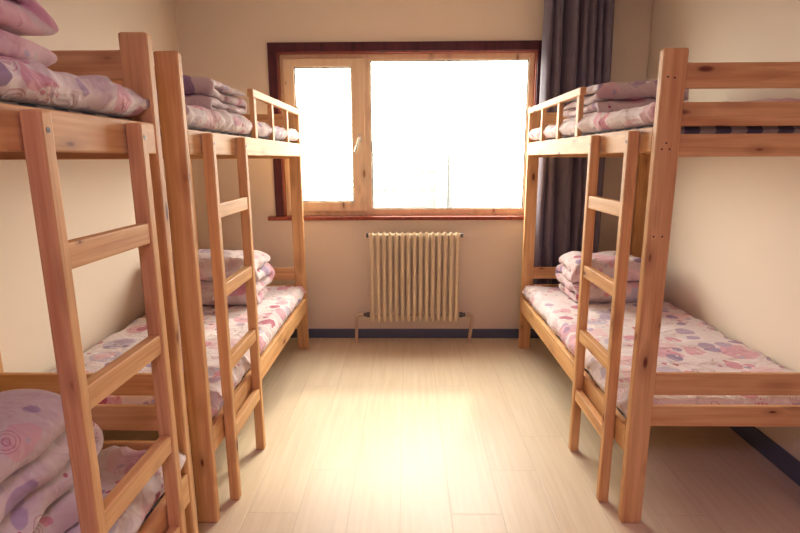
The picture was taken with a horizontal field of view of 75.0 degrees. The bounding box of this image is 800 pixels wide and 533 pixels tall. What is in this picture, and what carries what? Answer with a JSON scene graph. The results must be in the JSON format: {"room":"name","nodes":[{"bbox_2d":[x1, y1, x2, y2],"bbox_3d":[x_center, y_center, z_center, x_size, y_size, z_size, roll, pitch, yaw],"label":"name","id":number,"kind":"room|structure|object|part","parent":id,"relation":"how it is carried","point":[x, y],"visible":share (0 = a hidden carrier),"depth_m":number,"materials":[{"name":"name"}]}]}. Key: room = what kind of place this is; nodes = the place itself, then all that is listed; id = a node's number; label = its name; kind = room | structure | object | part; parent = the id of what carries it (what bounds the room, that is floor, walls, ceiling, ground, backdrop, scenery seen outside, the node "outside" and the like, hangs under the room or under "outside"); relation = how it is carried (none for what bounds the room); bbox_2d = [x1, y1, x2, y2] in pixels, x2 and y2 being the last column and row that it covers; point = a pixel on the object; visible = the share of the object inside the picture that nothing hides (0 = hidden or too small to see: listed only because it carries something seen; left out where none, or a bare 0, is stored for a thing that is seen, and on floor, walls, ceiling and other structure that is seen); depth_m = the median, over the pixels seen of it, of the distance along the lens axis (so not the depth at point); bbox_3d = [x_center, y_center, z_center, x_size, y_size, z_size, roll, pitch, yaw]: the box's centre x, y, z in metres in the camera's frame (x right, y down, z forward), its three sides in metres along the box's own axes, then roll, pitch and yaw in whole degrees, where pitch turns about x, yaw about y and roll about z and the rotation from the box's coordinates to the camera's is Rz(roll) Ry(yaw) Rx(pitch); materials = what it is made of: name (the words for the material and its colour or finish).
{"room":"dormitory","nodes":[
{"label":"dormitory","id":0,"kind":"room"},
{"bbox_2d":[0,0,178,372],"bbox_3d":[-1.714,-0.047,0.706,0.160,2.620,6.870,0,12,1],"label":"wall","id":1,"kind":"structure","parent":0,"point":[97,195],"depth_m":2.63,"materials":[{"name":"beige paint"}]},
{"bbox_2d":[174,0,652,328],"bbox_3d":[0.092,-0.733,3.963,3.350,2.620,0.160,0,12,1],"label":"wall","id":2,"kind":"structure","parent":0,"point":[225,42],"depth_m":3.90,"materials":[{"name":"beige paint"}]},
{"bbox_2d":[267,40,541,220],"bbox_3d":[0.050,-0.986,3.880,2.100,1.266,0.190,0,12,1],"label":"window","id":3,"kind":"structure","parent":2,"relation":"in","point":[284,58],"depth_m":3.79,"materials":[{"name":"red wood"}]},
{"bbox_3d":[-0.555,-0.968,3.899,0.592,1.103,0.058,0,12,1],"label":"casement sash","id":4,"kind":"part","parent":3,"relation":"part of","materials":[{"name":"brown wood"}]},
{"bbox_3d":[-0.314,-0.909,3.854,0.054,0.137,0.047,0,12,1],"label":"handle","id":5,"kind":"part","parent":3,"relation":"part of","materials":[{"name":"metal"}]},
{"bbox_3d":[0.053,-0.380,4.006,2.100,0.028,0.190,0,12,1],"label":"sill","id":6,"kind":"part","parent":3,"relation":"part of","materials":[{"name":"red wood"}]},
{"bbox_2d":[355,231,473,342],"bbox_3d":[0.107,0.162,3.982,0.917,0.863,0.166,0,12,1],"label":"radiator","id":7,"kind":"object","parent":2,"relation":"attached to","point":[371,235],"visible":1,"depth_m":3.89,"materials":[{"name":"beige metal"}]},
{"bbox_2d":[290,329,539,337],"bbox_3d":[0.096,0.531,4.138,3.350,0.075,0.012,0,12,1],"label":"baseboard","id":8,"kind":"structure","parent":2,"relation":"attached to","point":[313,333],"depth_m":4.13,"materials":[{"name":"blue paint"}]},
{"bbox_2d":[102,338,799,532],"bbox_3d":[0.047,1.292,0.958,3.670,0.120,6.870,0,12,1],"label":"floor","id":9,"kind":"structure","parent":0,"point":[369,435],"depth_m":2.48,"materials":[{"name":"brown wood"}]},
{"bbox_2d":[0,32,197,532],"bbox_3d":[-1.118,0.397,0.708,0.898,1.745,1.940,0,12,1],"label":"bunk bed","id":10,"kind":"object","parent":9,"relation":"on","point":[41,137],"visible":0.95,"depth_m":1.33,"materials":[{"name":"brown wood"}]},
{"bbox_2d":[0,100,132,120],"bbox_3d":[-1.142,-0.207,0.583,0.789,0.052,1.859,0,12,1],"label":"mattress","id":11,"kind":"object","parent":10,"relation":"on","point":[6,102],"visible":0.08,"depth_m":1.15,"materials":[{"name":"grey fabric"}]},
{"bbox_2d":[0,56,149,116],"bbox_3d":[-1.140,-0.275,0.571,0.876,0.088,1.883,0,12,1],"label":"sheet","id":12,"kind":"object","parent":11,"relation":"on","point":[21,80],"visible":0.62,"depth_m":1.14,"materials":[{"name":"pink fabric"}]},
{"bbox_2d":[0,0,58,66],"bbox_3d":[-1.160,-0.511,0.820,0.828,0.296,0.713,0,12,1],"label":"quilt","id":13,"kind":"object","parent":12,"relation":"on","point":[18,18],"visible":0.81,"depth_m":1.07,"materials":[{"name":"pink fabric"}]},
{"bbox_3d":[-0.730,-0.177,0.582,0.028,0.085,1.866,0,12,1],"label":"rail","id":14,"kind":"part","parent":10,"relation":"part of","materials":[{"name":"brown wood"}]},
{"bbox_2d":[141,493,164,525],"bbox_3d":[-1.138,0.880,0.843,0.790,0.036,1.790,0,12,1],"label":"mattress","id":15,"kind":"object","parent":10,"relation":"on","point":[159,499],"visible":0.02,"depth_m":1.56,"materials":[{"name":"grey fabric"}]},
{"bbox_2d":[63,445,185,532],"bbox_3d":[-1.132,0.810,0.795,0.881,0.117,1.876,0,12,1],"label":"sheet","id":16,"kind":"object","parent":15,"relation":"on","point":[114,462],"visible":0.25,"depth_m":1.52,"materials":[{"name":"pink fabric"}]},
{"bbox_2d":[0,389,102,532],"bbox_3d":[-1.177,0.507,1.147,0.776,0.359,0.624,0,12,1],"label":"quilt","id":17,"kind":"object","parent":16,"relation":"on","point":[37,492],"visible":0.91,"depth_m":1.19,"materials":[{"name":"pink fabric"}]},
{"bbox_3d":[-0.737,0.203,1.633,0.080,1.745,0.038,0,12,1],"label":"post","id":18,"kind":"part","parent":10,"relation":"part of","materials":[{"name":"brown wood"}]},
{"bbox_3d":[-0.725,0.920,0.810,0.028,0.105,1.866,0,12,1],"label":"rail","id":19,"kind":"part","parent":10,"relation":"part of","materials":[{"name":"brown wood"}]},
{"bbox_2d":[0,51,308,522],"bbox_3d":[-1.111,-0.043,2.823,0.898,1.745,1.940,0,12,1],"label":"bunk bed","id":20,"kind":"object","parent":9,"relation":"on","point":[180,144],"visible":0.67,"depth_m":2.00,"materials":[{"name":"brown wood"}]},
{"bbox_3d":[-1.534,0.151,1.898,0.080,1.745,0.038,0,12,1],"label":"post","id":21,"kind":"part","parent":20,"relation":"part of","materials":[{"name":"brown wood"}]},
{"bbox_3d":[-0.759,0.150,1.886,0.080,1.745,0.038,0,12,1],"label":"post","id":22,"kind":"part","parent":20,"relation":"part of","materials":[{"name":"brown wood"}]},
{"bbox_3d":[-1.505,-0.236,3.760,0.080,1.745,0.038,0,12,1],"label":"post","id":23,"kind":"part","parent":20,"relation":"part of","materials":[{"name":"brown wood"}]},
{"bbox_2d":[160,128,290,142],"bbox_3d":[-1.136,-0.647,2.698,0.790,0.052,1.859,0,12,1],"label":"mattress","id":24,"kind":"object","parent":20,"relation":"on","point":[187,128],"visible":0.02,"depth_m":2.27,"materials":[{"name":"grey fabric"}]},
{"bbox_2d":[185,104,299,141],"bbox_3d":[-1.134,-0.718,2.686,0.877,0.093,1.882,0,12,1],"label":"sheet","id":25,"kind":"object","parent":24,"relation":"on","point":[198,117],"visible":0.25,"depth_m":2.17,"materials":[{"name":"pink fabric"}]},
{"bbox_2d":[157,75,246,117],"bbox_3d":[-1.186,-0.791,2.482,0.808,0.177,0.583,0,12,1],"label":"quilt","id":26,"kind":"object","parent":25,"relation":"on","point":[208,93],"visible":0.22,"depth_m":2.25,"materials":[{"name":"pink fabric"}]},
{"bbox_3d":[-0.723,-0.617,2.697,0.028,0.085,1.866,0,12,1],"label":"rail","id":27,"kind":"part","parent":20,"relation":"part of","materials":[{"name":"brown wood"}]},
{"bbox_2d":[212,306,296,418],"bbox_3d":[-1.130,0.441,2.959,0.790,0.036,1.790,0,12,1],"label":"mattress","id":28,"kind":"object","parent":20,"relation":"on","point":[296,306],"visible":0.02,"depth_m":3.05,"materials":[{"name":"grey fabric"}]},
{"bbox_2d":[47,286,305,417],"bbox_3d":[-1.128,0.368,2.914,0.874,0.121,1.883,0,12,1],"label":"sheet","id":29,"kind":"object","parent":28,"relation":"on","point":[279,302],"visible":0.34,"depth_m":2.71,"materials":[{"name":"pink fabric"}]},
{"bbox_2d":[172,249,274,304],"bbox_3d":[-1.205,0.057,3.377,0.705,0.331,0.420,0,12,1],"label":"quilt","id":30,"kind":"object","parent":29,"relation":"on","point":[233,260],"visible":0.4,"depth_m":3.22,"materials":[{"name":"pink fabric"}]},
{"bbox_3d":[-0.718,0.480,2.925,0.028,0.105,1.866,0,12,1],"label":"rail","id":31,"kind":"part","parent":20,"relation":"part of","materials":[{"name":"brown wood"}]},
{"bbox_3d":[-0.713,-0.949,3.049,0.030,0.038,1.115,0,12,1],"label":"guard rail","id":32,"kind":"part","parent":20,"relation":"part of","materials":[{"name":"brown wood"}]},
{"bbox_3d":[-0.730,-0.237,3.748,0.080,1.745,0.038,0,12,1],"label":"post","id":33,"kind":"part","parent":20,"relation":"part of","materials":[{"name":"brown wood"}]},
{"bbox_2d":[518,48,799,522],"bbox_3d":[1.278,-0.050,2.801,0.898,1.745,1.947,0,12,1],"label":"bunk bed","id":34,"kind":"object","parent":9,"relation":"on","point":[657,149],"visible":0.87,"depth_m":1.93,"materials":[{"name":"brown wood"}]},
{"bbox_3d":[0.927,-0.242,3.736,0.080,1.745,0.038,0,12,1],"label":"post","id":35,"kind":"part","parent":34,"relation":"part of","materials":[{"name":"brown wood"}]},
{"bbox_3d":[0.886,-0.954,3.039,0.030,0.038,1.115,0,12,1],"label":"guard rail","id":36,"kind":"part","parent":34,"relation":"part of","materials":[{"name":"brown wood"}]},
{"bbox_3d":[0.891,0.475,2.915,0.028,0.105,1.866,0,12,1],"label":"rail","id":37,"kind":"part","parent":34,"relation":"part of","materials":[{"name":"brown wood"}]},
{"bbox_2d":[528,301,626,419],"bbox_3d":[1.304,0.435,2.934,0.792,0.036,1.792,0,12,1],"label":"mattress","id":38,"kind":"object","parent":34,"relation":"on","point":[587,371],"visible":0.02,"depth_m":2.54,"materials":[{"name":"grey fabric"}]},
{"bbox_2d":[522,285,799,416],"bbox_3d":[1.303,0.364,2.886,0.874,0.117,1.886,0,12,1],"label":"sheet","id":39,"kind":"object","parent":38,"relation":"on","point":[687,343],"visible":0.47,"depth_m":2.53,"materials":[{"name":"pink fabric"}]},
{"bbox_2d":[555,251,640,302],"bbox_3d":[1.323,0.056,3.421,0.522,0.293,0.451,0,12,1],"label":"quilt","id":40,"kind":"object","parent":39,"relation":"on","point":[567,273],"visible":0.45,"depth_m":3.24,"materials":[{"name":"pink fabric"}]},
{"bbox_3d":[0.886,-0.622,2.687,0.028,0.085,1.866,0,12,1],"label":"rail","id":41,"kind":"part","parent":34,"relation":"part of","materials":[{"name":"brown wood"}]},
{"bbox_3d":[1.702,-0.243,3.724,0.080,1.745,0.038,0,12,1],"label":"post","id":42,"kind":"part","parent":34,"relation":"part of","materials":[{"name":"brown wood"}]},
{"bbox_3d":[0.898,0.145,1.874,0.080,1.745,0.038,0,12,1],"label":"post","id":43,"kind":"part","parent":34,"relation":"part of","materials":[{"name":"brown wood"}]},
{"bbox_2d":[537,125,799,141],"bbox_3d":[1.298,-0.653,2.674,0.790,0.052,1.858,0,12,1],"label":"mattress","id":44,"kind":"object","parent":34,"relation":"on","point":[684,129],"visible":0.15,"depth_m":1.77,"materials":[{"name":"grey fabric"}]},
{"bbox_2d":[528,98,799,139],"bbox_3d":[1.297,-0.722,2.659,0.874,0.092,1.881,0,12,1],"label":"sheet","id":45,"kind":"object","parent":44,"relation":"on","point":[643,116],"visible":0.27,"depth_m":2.19,"materials":[{"name":"pink fabric"}]},
{"bbox_2d":[563,79,688,121],"bbox_3d":[1.182,-0.868,2.780,0.492,0.186,0.629,0,12,1],"label":"quilt","id":46,"kind":"object","parent":45,"relation":"on","point":[607,97],"visible":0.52,"depth_m":2.51,"materials":[{"name":"pink fabric"}]},
{"bbox_2d":[646,0,799,460],"bbox_3d":[1.796,-0.052,0.651,0.160,2.620,6.870,0,12,1],"label":"wall","id":47,"kind":"structure","parent":0,"point":[733,262],"depth_m":2.68,"materials":[{"name":"beige paint"}]},
{"bbox_2d":[728,426,799,485],"bbox_3d":[1.715,1.183,0.903,0.012,0.100,6.538,0,12,1],"label":"baseboard","id":48,"kind":"structure","parent":47,"relation":"attached to","point":[788,464],"depth_m":2.43,"materials":[{"name":"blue paint"}]},
{"bbox_3d":[0.035,-1.391,0.400,3.670,0.120,6.870,0,12,1],"label":"ceiling","id":49,"kind":"structure","parent":0,"visible":0},
{"bbox_2d":[533,0,614,283],"bbox_3d":[1.233,-0.839,3.724,0.500,2.315,0.136,0,12,1],"label":"curtain","id":50,"kind":"object","parent":49,"relation":"hanging from","point":[577,35],"visible":0.52,"depth_m":3.62,"materials":[{"name":"grey fabric"}]},
{"label":"outside","id":51,"kind":"structure","parent":0,"visible":0},
{"bbox_2d":[349,186,521,206],"bbox_3d":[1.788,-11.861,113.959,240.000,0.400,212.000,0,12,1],"label":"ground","id":52,"kind":"structure","parent":51,"point":[441,191],"depth_m":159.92,"materials":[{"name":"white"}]},
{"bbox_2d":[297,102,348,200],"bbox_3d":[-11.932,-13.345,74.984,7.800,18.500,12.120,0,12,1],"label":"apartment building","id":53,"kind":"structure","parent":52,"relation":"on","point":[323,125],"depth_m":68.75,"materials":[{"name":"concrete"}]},
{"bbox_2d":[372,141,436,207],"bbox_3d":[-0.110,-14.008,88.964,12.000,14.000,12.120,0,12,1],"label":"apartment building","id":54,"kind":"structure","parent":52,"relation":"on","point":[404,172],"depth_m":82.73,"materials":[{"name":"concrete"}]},
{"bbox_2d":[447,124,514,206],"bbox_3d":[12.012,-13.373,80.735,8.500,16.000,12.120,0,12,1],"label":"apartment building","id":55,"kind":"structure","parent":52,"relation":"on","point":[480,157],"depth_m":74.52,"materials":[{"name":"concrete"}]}
]}

